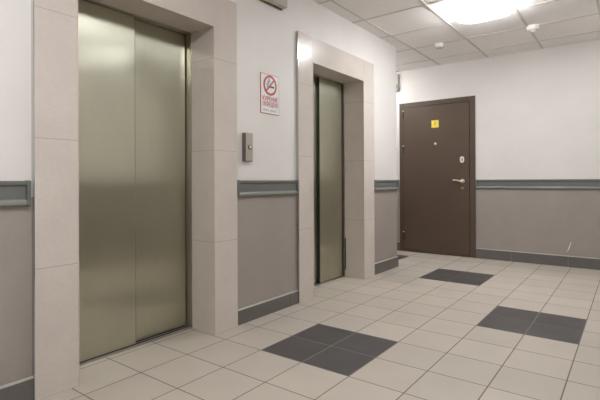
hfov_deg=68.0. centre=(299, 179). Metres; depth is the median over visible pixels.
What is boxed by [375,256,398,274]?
baseboard
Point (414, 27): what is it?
ceiling
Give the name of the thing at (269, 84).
no smoking sign
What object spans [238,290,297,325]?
baseboard
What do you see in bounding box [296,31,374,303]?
elevator
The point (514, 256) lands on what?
baseboard
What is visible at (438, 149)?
door
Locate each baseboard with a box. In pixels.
[0,376,32,399]
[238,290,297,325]
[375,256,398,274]
[476,248,599,269]
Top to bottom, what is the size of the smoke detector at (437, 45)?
0.053 m
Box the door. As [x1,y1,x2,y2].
[399,95,475,257]
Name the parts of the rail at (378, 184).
rail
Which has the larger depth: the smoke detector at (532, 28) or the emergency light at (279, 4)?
the smoke detector at (532, 28)
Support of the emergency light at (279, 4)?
attached to the wall at (266, 34)
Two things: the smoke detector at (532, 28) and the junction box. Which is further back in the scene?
the junction box
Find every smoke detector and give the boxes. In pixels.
[435,43,443,48]
[526,24,539,32]
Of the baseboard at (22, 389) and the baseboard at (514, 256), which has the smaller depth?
the baseboard at (22, 389)
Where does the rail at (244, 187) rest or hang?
attached to the wall at (266, 34)
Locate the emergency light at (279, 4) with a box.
[260,0,287,10]
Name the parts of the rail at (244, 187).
rail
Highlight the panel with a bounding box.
[242,132,252,161]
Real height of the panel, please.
0.201 m
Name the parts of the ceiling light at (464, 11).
light frame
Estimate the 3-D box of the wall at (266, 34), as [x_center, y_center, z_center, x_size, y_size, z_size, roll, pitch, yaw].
[-1.387,-0.264,3.207,1.665,2.548,6.148,0,0,37]
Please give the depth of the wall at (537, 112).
5.32 m
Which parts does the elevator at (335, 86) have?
edge trim, door panel, door frame, door sill, door panel, edge trim, edge trim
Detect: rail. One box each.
[0,180,30,206]
[237,180,298,196]
[374,180,398,190]
[476,179,599,188]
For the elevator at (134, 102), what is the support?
attached to the wall at (266, 34)
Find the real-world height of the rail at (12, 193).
0.117 m
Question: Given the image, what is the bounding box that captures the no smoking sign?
[260,72,278,115]
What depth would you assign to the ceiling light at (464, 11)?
3.89 m
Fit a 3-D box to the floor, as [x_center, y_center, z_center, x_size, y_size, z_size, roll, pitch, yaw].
[0.051,1.078,2.825,4.710,0.150,7.559,0,0,37]
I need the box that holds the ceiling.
[313,0,599,71]
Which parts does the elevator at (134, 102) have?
edge trim, door panel, door sill, door frame, door panel, edge trim, edge trim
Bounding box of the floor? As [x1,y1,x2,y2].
[42,250,599,399]
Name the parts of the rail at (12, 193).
rail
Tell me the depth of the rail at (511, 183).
5.25 m
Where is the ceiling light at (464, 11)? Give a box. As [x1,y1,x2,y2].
[449,0,513,23]
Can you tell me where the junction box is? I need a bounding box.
[396,74,398,90]
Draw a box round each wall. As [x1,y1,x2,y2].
[0,0,396,385]
[396,39,599,257]
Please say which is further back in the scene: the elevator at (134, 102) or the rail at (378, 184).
the rail at (378, 184)

